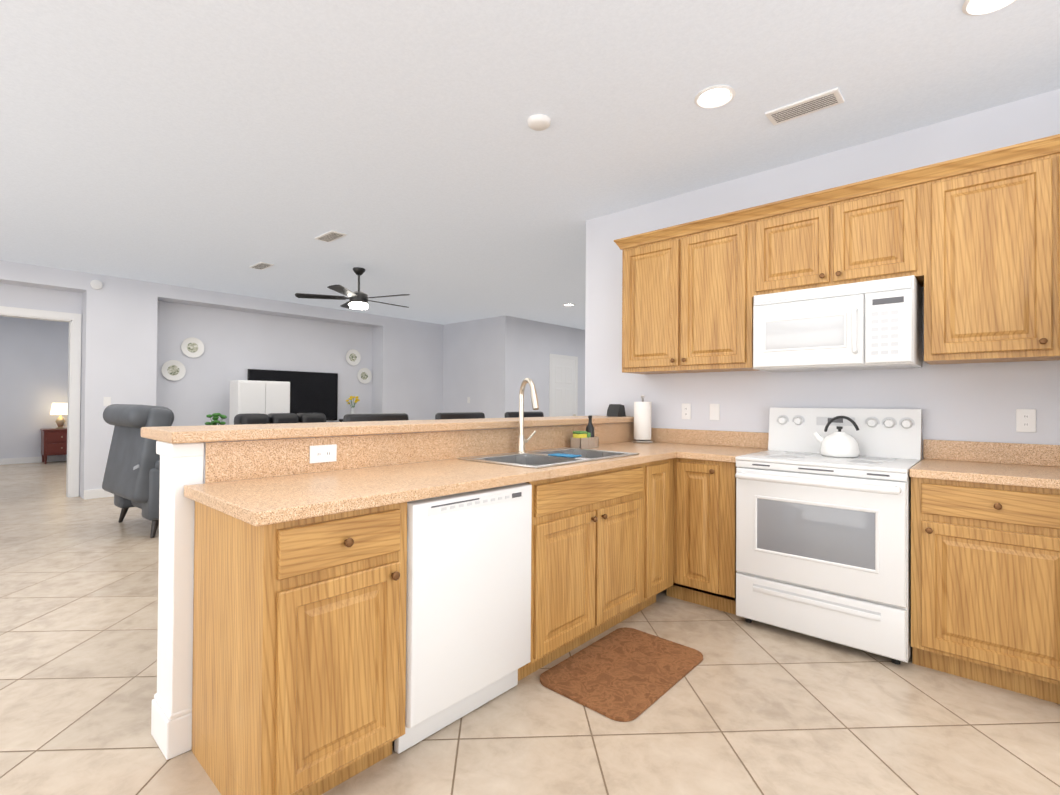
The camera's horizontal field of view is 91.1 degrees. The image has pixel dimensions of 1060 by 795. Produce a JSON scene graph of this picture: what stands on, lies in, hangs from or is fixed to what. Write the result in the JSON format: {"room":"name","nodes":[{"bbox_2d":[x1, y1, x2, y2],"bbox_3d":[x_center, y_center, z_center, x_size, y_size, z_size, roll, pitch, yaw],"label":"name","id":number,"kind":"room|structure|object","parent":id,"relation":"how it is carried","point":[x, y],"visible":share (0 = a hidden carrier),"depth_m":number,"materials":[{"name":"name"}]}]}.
{"room":"kitchen","nodes":[
{"label":"kitchen","id":0,"kind":"room"},
{"bbox_2d":[0,316,68,458],"bbox_3d":[-10.162,-0.150,9.222,0.120,2.760,6.220,0,-1,42],"label":"wall","id":1,"kind":"structure","parent":0,"point":[33,370],"depth_m":9.86,"materials":[{"name":"paint"}]},
{"bbox_2d":[0,455,66,464],"bbox_3d":[-10.120,1.175,9.165,0.015,0.110,5.980,0,-1,42],"label":"baseboard","id":2,"kind":"structure","parent":1,"relation":"attached to","point":[61,457],"depth_m":9.87,"materials":[{"name":"white wood"}]},
{"bbox_2d":[0,260,442,498],"bbox_3d":[-5.099,-0.133,7.062,0.500,2.760,9.770,0,-1,42],"label":"wall","id":3,"kind":"structure","parent":0,"point":[135,334],"depth_m":7.55,"materials":[{"name":"paint"}]},
{"bbox_2d":[0,306,80,496],"bbox_3d":[-6.022,0.090,6.207,0.168,2.285,0.970,0,-1,42],"label":"trim","id":4,"kind":"structure","parent":3,"relation":"attached to","point":[73,407],"depth_m":6.46,"materials":[{"name":"white wood"}]},
{"bbox_2d":[90,280,102,289],"bbox_3d":[-5.335,-1.391,6.400,0.032,0.120,0.120,0,-1,42],"label":"smoke detector","id":5,"kind":"object","parent":3,"relation":"attached to","point":[96,284],"visible":0.98,"depth_m":6.39,"materials":[{"name":"white plastic"}]},
{"bbox_2d":[84,489,113,498],"bbox_3d":[-5.180,1.187,6.584,0.015,0.110,0.720,0,-1,42],"label":"baseboard","id":6,"kind":"structure","parent":3,"relation":"attached to","point":[95,493],"depth_m":6.40,"materials":[{"name":"white"}]},
{"bbox_2d":[103,397,110,405],"bbox_3d":[-5.273,0.050,6.483,0.010,0.115,0.072,0,-1,42],"label":"light switch","id":7,"kind":"object","parent":3,"relation":"attached to","point":[106,401],"visible":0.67,"depth_m":6.48,"materials":[{"name":"white plastic"}]},
{"bbox_2d":[161,360,185,380],"bbox_3d":[-5.003,-0.381,7.296,0.024,0.290,0.290,0,-1,42],"label":"plate","id":8,"kind":"object","parent":3,"relation":"attached to","point":[173,370],"visible":1,"depth_m":7.30,"materials":[{"name":"white ceramic"}]},
{"bbox_2d":[181,337,203,357],"bbox_3d":[-4.847,-0.718,7.470,0.024,0.290,0.290,0,-1,42],"label":"plate","id":9,"kind":"object","parent":3,"relation":"attached to","point":[192,347],"visible":1,"depth_m":7.47,"materials":[{"name":"white ceramic"}]},
{"bbox_2d":[247,369,337,419],"bbox_3d":[-3.860,-0.022,8.549,0.048,0.820,1.460,0,-1,42],"label":"tv","id":10,"kind":"object","parent":3,"relation":"attached to","point":[313,392],"visible":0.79,"depth_m":8.69,"materials":[{"name":"black plastic"}]},
{"bbox_2d":[346,349,360,364],"bbox_3d":[-3.177,-0.720,9.330,0.024,0.290,0.290,0,-1,42],"label":"plate","id":11,"kind":"object","parent":3,"relation":"attached to","point":[353,356],"visible":0.96,"depth_m":9.34,"materials":[{"name":"white ceramic"}]},
{"bbox_2d":[357,368,371,383],"bbox_3d":[-3.026,-0.397,9.498,0.024,0.290,0.290,0,-1,42],"label":"plate","id":12,"kind":"object","parent":3,"relation":"attached to","point":[364,375],"visible":0.94,"depth_m":9.50,"materials":[{"name":"white ceramic"}]},
{"bbox_2d":[203,422,632,483],"bbox_3d":[-0.224,0.710,3.000,0.170,1.070,2.977,0,-1,42],"label":"wall","id":13,"kind":"structure","parent":0,"point":[349,435],"depth_m":2.17,"materials":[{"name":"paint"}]},
{"bbox_2d":[141,416,633,443],"bbox_3d":[-0.325,0.152,3.026,0.435,0.040,3.085,0,-1,42],"label":"bar","id":14,"kind":"object","parent":13,"relation":"on","point":[192,434],"visible":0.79,"depth_m":2.25,"materials":[{"name":"stone"}]},
{"bbox_2d":[607,404,625,416],"bbox_3d":[0.668,0.099,4.024,0.100,0.095,0.120,0,-1,42],"label":"gadget","id":15,"kind":"object","parent":14,"relation":"on","point":[615,410],"visible":0.88,"depth_m":3.99,"materials":[{"name":"black plastic"}]},
{"bbox_2d":[443,315,510,417],"bbox_3d":[-1.048,-0.080,9.889,1.750,2.760,0.150,0,-1,42],"label":"wall","id":16,"kind":"structure","parent":0,"point":[477,362],"depth_m":9.72,"materials":[{"name":"paint"}]},
{"bbox_2d":[0,461,1059,794],"bbox_3d":[-1.592,1.298,7.299,16.400,0.050,14.800,0,-1,42],"label":"floor","id":17,"kind":"structure","parent":0,"point":[752,707],"depth_m":2.02,"materials":[{"name":"tile"}]},
{"bbox_2d":[40,428,66,463],"bbox_3d":[-9.027,0.923,9.988,0.482,0.645,0.530,0,-1,42],"label":"nightstand","id":18,"kind":"object","parent":17,"relation":"on","point":[53,441],"visible":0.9,"depth_m":9.78,"materials":[{"name":"red wood"}]},
{"bbox_2d":[50,403,67,428],"bbox_3d":[-9.035,0.354,10.004,0.300,0.490,0.300,0,-1,42],"label":"lamp","id":19,"kind":"object","parent":18,"relation":"on","point":[60,409],"visible":0.92,"depth_m":9.93,"materials":[{"name":"beige fabric"}]},
{"bbox_2d":[102,404,173,537],"bbox_3d":[-3.462,0.657,5.168,1.070,1.178,1.092,0,-1,38],"label":"armchair","id":20,"kind":"object","parent":17,"relation":"on","point":[131,478],"visible":0.56,"depth_m":4.60,"materials":[{"name":"grey fabric"}]},
{"bbox_2d":[151,441,203,759],"bbox_3d":[-1.265,0.692,1.864,0.206,1.070,0.102,0,-1,42],"label":"end cap","id":21,"kind":"object","parent":17,"relation":"on","point":[181,465],"visible":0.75,"depth_m":1.80,"materials":[{"name":"white paint"}]},
{"bbox_2d":[229,380,289,424],"bbox_3d":[-3.957,0.510,7.633,0.375,1.500,0.720,0,-1,42],"label":"cabinet","id":22,"kind":"object","parent":17,"relation":"on","point":[262,397],"visible":0.38,"depth_m":7.46,"materials":[{"name":"white wood"}]},
{"bbox_2d":[234,413,325,424],"bbox_3d":[-3.482,0.733,7.042,0.970,1.050,1.220,0,-1,42],"label":"sofa","id":23,"kind":"object","parent":17,"relation":"on","point":[259,418],"visible":0.12,"depth_m":6.69,"materials":[{"name":"black leather"}]},
{"bbox_2d":[192,501,406,794],"bbox_3d":[-0.788,0.787,1.775,0.619,0.884,0.461,0,-1,42],"label":"base cabinet","id":24,"kind":"object","parent":17,"relation":"on","point":[299,661],"depth_m":1.55,"materials":[{"name":"brown wood"}]},
{"bbox_2d":[184,422,691,525],"bbox_3d":[0.067,0.266,2.702,0.660,0.181,3.042,0,-1,42],"label":"countertop","id":25,"kind":"structure","parent":24,"relation":"on","point":[261,500],"depth_m":2.07,"materials":[{"name":"stone"}]},
{"bbox_2d":[309,444,336,463],"bbox_3d":[-0.855,0.233,2.151,0.008,0.072,0.115,0,-1,42],"label":"outlet","id":26,"kind":"object","parent":25,"relation":"attached to","point":[322,453],"visible":1,"depth_m":2.15,"materials":[{"name":"white plastic"}]},
{"bbox_2d":[457,378,638,468],"bbox_3d":[0.126,0.198,2.803,0.535,0.612,0.890,0,-1,42],"label":"sink","id":27,"kind":"object","parent":25,"relation":"in","point":[522,457],"visible":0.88,"depth_m":2.86,"materials":[{"name":"silver metal"}]},
{"bbox_2d":[548,453,581,457],"bbox_3d":[0.183,0.306,2.750,0.160,0.008,0.090,0,-1,42],"label":"cloth","id":28,"kind":"object","parent":27,"relation":"on","point":[564,455],"visible":0.98,"depth_m":2.72,"materials":[{"name":"blue fabric"}]},
{"bbox_2d":[570,415,598,448],"bbox_3d":[0.353,0.221,3.351,0.080,0.210,0.200,0,-1,42],"label":"caddy","id":29,"kind":"object","parent":25,"relation":"on","point":[586,439],"visible":1,"depth_m":3.31,"materials":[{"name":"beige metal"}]},
{"bbox_2d":[632,395,652,442],"bbox_3d":[0.839,0.156,3.870,0.156,0.355,0.156,0,-1,42],"label":"paper towel holder","id":30,"kind":"object","parent":25,"relation":"on","point":[642,420],"visible":1,"depth_m":3.81,"materials":[{"name":"white paper"}]},
{"bbox_2d":[680,430,768,462],"bbox_3d":[1.240,0.299,3.261,0.338,0.143,0.642,0,-1,42],"label":"countertop","id":31,"kind":"structure","parent":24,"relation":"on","point":[711,445],"depth_m":3.47,"materials":[{"name":"stone"}]},
{"bbox_2d":[343,413,408,421],"bbox_3d":[-0.830,0.673,3.197,0.470,1.141,0.470,0,-1,42],"label":"bar stool","id":32,"kind":"object","parent":17,"relation":"on","point":[375,417],"visible":0.17,"depth_m":3.30,"materials":[{"name":"black leather"}]},
{"bbox_2d":[435,412,484,419],"bbox_3d":[-0.362,0.681,3.717,0.470,1.141,0.470,0,-1,42],"label":"bar stool","id":33,"kind":"object","parent":17,"relation":"on","point":[465,415],"visible":0.15,"depth_m":3.83,"materials":[{"name":"black leather"}]},
{"bbox_2d":[392,483,531,753],"bbox_3d":[-0.413,0.796,2.162,0.598,0.880,0.608,0,-1,42],"label":"dishwasher","id":34,"kind":"object","parent":17,"relation":"on","point":[468,624],"visible":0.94,"depth_m":1.92,"materials":[{"name":"white metal"}]},
{"bbox_2d":[504,411,543,417],"bbox_3d":[0.105,0.689,4.238,0.470,1.141,0.470,0,-1,42],"label":"bar stool","id":35,"kind":"object","parent":17,"relation":"on","point":[526,414],"visible":0.1,"depth_m":4.36,"materials":[{"name":"black leather"}]},
{"bbox_2d":[540,627,702,721],"bbox_3d":[0.436,1.236,2.388,0.470,0.012,0.740,0,-1,42],"label":"kitchen rug","id":36,"kind":"object","parent":17,"relation":"on","point":[625,674],"visible":0.96,"depth_m":2.32,"materials":[{"name":"brown fabric"}]},
{"bbox_2d":[735,408,921,664],"bbox_3d":[1.623,0.659,2.846,0.781,1.195,0.733,0,-1,42],"label":"stove","id":37,"kind":"object","parent":17,"relation":"on","point":[823,547],"visible":0.96,"depth_m":2.64,"materials":[{"name":"white metal"}]},
{"bbox_2d":[813,416,859,456],"bbox_3d":[1.738,0.216,2.954,0.232,0.228,0.194,0,-1,42],"label":"kettle","id":38,"kind":"object","parent":37,"relation":"on","point":[838,443],"visible":1,"depth_m":2.89,"materials":[{"name":"white metal"}]},
{"bbox_2d":[911,477,1059,703],"bbox_3d":[2.173,0.814,2.414,0.600,0.885,0.643,0,-1,42],"label":"base cabinet","id":39,"kind":"object","parent":17,"relation":"on","point":[985,583],"visible":0.96,"depth_m":2.22,"materials":[{"name":"brown wood"}]},
{"bbox_2d":[909,439,1059,488],"bbox_3d":[2.180,0.298,2.423,0.606,0.143,0.632,0,-1,42],"label":"countertop","id":40,"kind":"structure","parent":39,"relation":"on","point":[1027,465],"depth_m":2.53,"materials":[{"name":"stone"}]},
{"bbox_3d":[-3.792,0.859,6.256,0.300,0.780,0.300,0,-1,42],"label":"end table","id":41,"kind":"object","parent":17,"relation":"on","visible":0},
{"bbox_2d":[205,413,226,424],"bbox_3d":[-3.772,0.326,6.257,0.199,0.284,0.216,0,-1,42],"label":"potted plant","id":42,"kind":"object","parent":41,"relation":"on","point":[215,418],"visible":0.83,"depth_m":6.23,"materials":[{"name":"green plant"}]},
{"bbox_3d":[-3.109,0.829,9.098,0.340,0.900,0.340,0,-1,42],"label":"stand","id":43,"kind":"object","parent":17,"relation":"on","visible":0},
{"bbox_2d":[346,396,359,413],"bbox_3d":[-3.098,0.176,9.104,0.221,0.404,0.246,0,-1,42],"label":"flower vase","id":44,"kind":"object","parent":43,"relation":"on","point":[355,401],"visible":0.88,"depth_m":9.08,"materials":[{"name":"white"}]},
{"bbox_2d":[0,0,1059,329],"bbox_3d":[-1.572,-1.537,7.324,16.400,0.100,14.800,0,-1,42],"label":"ceiling","id":45,"kind":"structure","parent":0,"point":[222,146],"depth_m":2.84,"materials":[{"name":"white paint"}]},
{"bbox_2d":[249,262,273,269],"bbox_3d":[-3.070,-1.502,5.940,0.340,0.014,0.150,0,-1,42],"label":"ceiling vent","id":46,"kind":"object","parent":45,"relation":"in","point":[261,265],"visible":1,"depth_m":5.90,"materials":[{"name":"white metal"}]},
{"bbox_2d":[314,230,346,241],"bbox_3d":[-1.865,-1.503,4.858,0.340,0.014,0.150,0,-1,42],"label":"ceiling vent","id":47,"kind":"object","parent":45,"relation":"in","point":[331,236],"visible":1,"depth_m":4.83,"materials":[{"name":"white metal"}]},
{"bbox_2d":[295,267,409,309],"bbox_3d":[-1.966,-1.262,6.101,1.321,0.475,1.271,0,-1,42],"label":"ceiling fan","id":48,"kind":"object","parent":45,"relation":"hanging from","point":[358,300],"visible":1,"depth_m":5.97,"materials":[{"name":"black plastic"}]},
{"bbox_2d":[527,114,550,130],"bbox_3d":[0.050,-1.500,2.843,0.130,0.030,0.130,0,-1,42],"label":"smoke detector","id":49,"kind":"object","parent":45,"relation":"attached to","point":[538,122],"visible":0.98,"depth_m":2.81,"materials":[{"name":"white plastic"}]},
{"bbox_2d":[694,85,735,108],"bbox_3d":[0.926,-1.504,2.607,0.196,0.012,0.196,0,-1,42],"label":"recessed light","id":50,"kind":"object","parent":45,"relation":"in","point":[715,96],"visible":1,"depth_m":2.61,"materials":[{"name":"white glass"}]},
{"bbox_2d":[765,87,844,124],"bbox_3d":[1.417,-1.500,2.690,0.340,0.014,0.150,0,-1,42],"label":"ceiling vent","id":51,"kind":"object","parent":45,"relation":"in","point":[813,104],"visible":1,"depth_m":2.67,"materials":[{"name":"white metal"}]},
{"bbox_2d":[962,0,1016,15],"bbox_3d":[1.748,-1.505,1.950,0.196,0.012,0.196,0,-1,42],"label":"recessed light","id":52,"kind":"object","parent":45,"relation":"in","point":[975,7],"visible":1,"depth_m":2.00,"materials":[{"name":"white glass"}]},
{"bbox_2d":[511,317,584,416],"bbox_3d":[1.257,-0.052,11.259,0.150,2.760,4.970,0,-1,42],"label":"wall","id":53,"kind":"structure","parent":0,"point":[534,344],"depth_m":9.95,"materials":[{"name":"paint"}]},
{"bbox_2d":[549,354,577,416],"bbox_3d":[0.703,0.231,10.469,0.076,2.167,0.900,0,-1,42],"label":"hall door","id":54,"kind":"structure","parent":53,"relation":"in","point":[563,385],"depth_m":10.48,"materials":[{"name":"white wood"}]},
{"bbox_2d":[585,89,1059,459],"bbox_3d":[2.228,-0.119,2.896,4.630,2.760,0.120,0,-1,42],"label":"wall","id":55,"kind":"structure","parent":0,"point":[979,402],"depth_m":3.17,"materials":[{"name":"paint"}]},
{"bbox_2d":[682,403,690,418],"bbox_3d":[1.137,0.101,3.784,0.072,0.115,0.008,0,-1,42],"label":"outlet","id":56,"kind":"object","parent":55,"relation":"attached to","point":[686,410],"visible":1,"depth_m":3.78,"materials":[{"name":"white plastic"}]},
{"bbox_2d":[618,207,757,373],"bbox_3d":[1.114,-0.663,3.594,0.920,0.964,0.337,0,-1,42],"label":"upper cabinet","id":57,"kind":"object","parent":55,"relation":"attached to","point":[688,288],"depth_m":3.43,"materials":[{"name":"brown wood"}]},
{"bbox_2d":[710,404,719,419],"bbox_3d":[1.294,0.101,3.644,0.072,0.115,0.006,0,-1,42],"label":"light switch","id":58,"kind":"object","parent":55,"relation":"attached to","point":[714,411],"visible":1,"depth_m":3.64,"materials":[{"name":"white plastic"}]},
{"bbox_2d":[754,166,925,294],"bbox_3d":[1.770,-0.880,3.008,0.840,0.532,0.337,0,-1,42],"label":"upper cabinet","id":59,"kind":"object","parent":55,"relation":"attached to","point":[874,228],"depth_m":2.84,"materials":[{"name":"brown wood"}]},
{"bbox_2d":[753,275,921,371],"bbox_3d":[1.724,-0.386,2.959,0.777,0.445,0.458,0,-1,42],"label":"microwave","id":60,"kind":"object","parent":59,"relation":"attached to","point":[871,325],"visible":1,"depth_m":2.79,"materials":[{"name":"white"}]},
{"bbox_2d":[918,134,1059,364],"bbox_3d":[2.298,-0.665,2.531,0.582,0.964,0.337,0,-1,42],"label":"upper cabinet","id":61,"kind":"object","parent":55,"relation":"attached to","point":[971,243],"depth_m":2.43,"materials":[{"name":"brown wood"}]},
{"bbox_2d":[1016,409,1035,431],"bbox_3d":[2.469,0.115,2.588,0.072,0.115,0.008,0,-1,42],"label":"outlet","id":62,"kind":"object","parent":55,"relation":"attached to","point":[1025,420],"visible":1,"depth_m":2.59,"materials":[{"name":"white plastic"}]}
]}

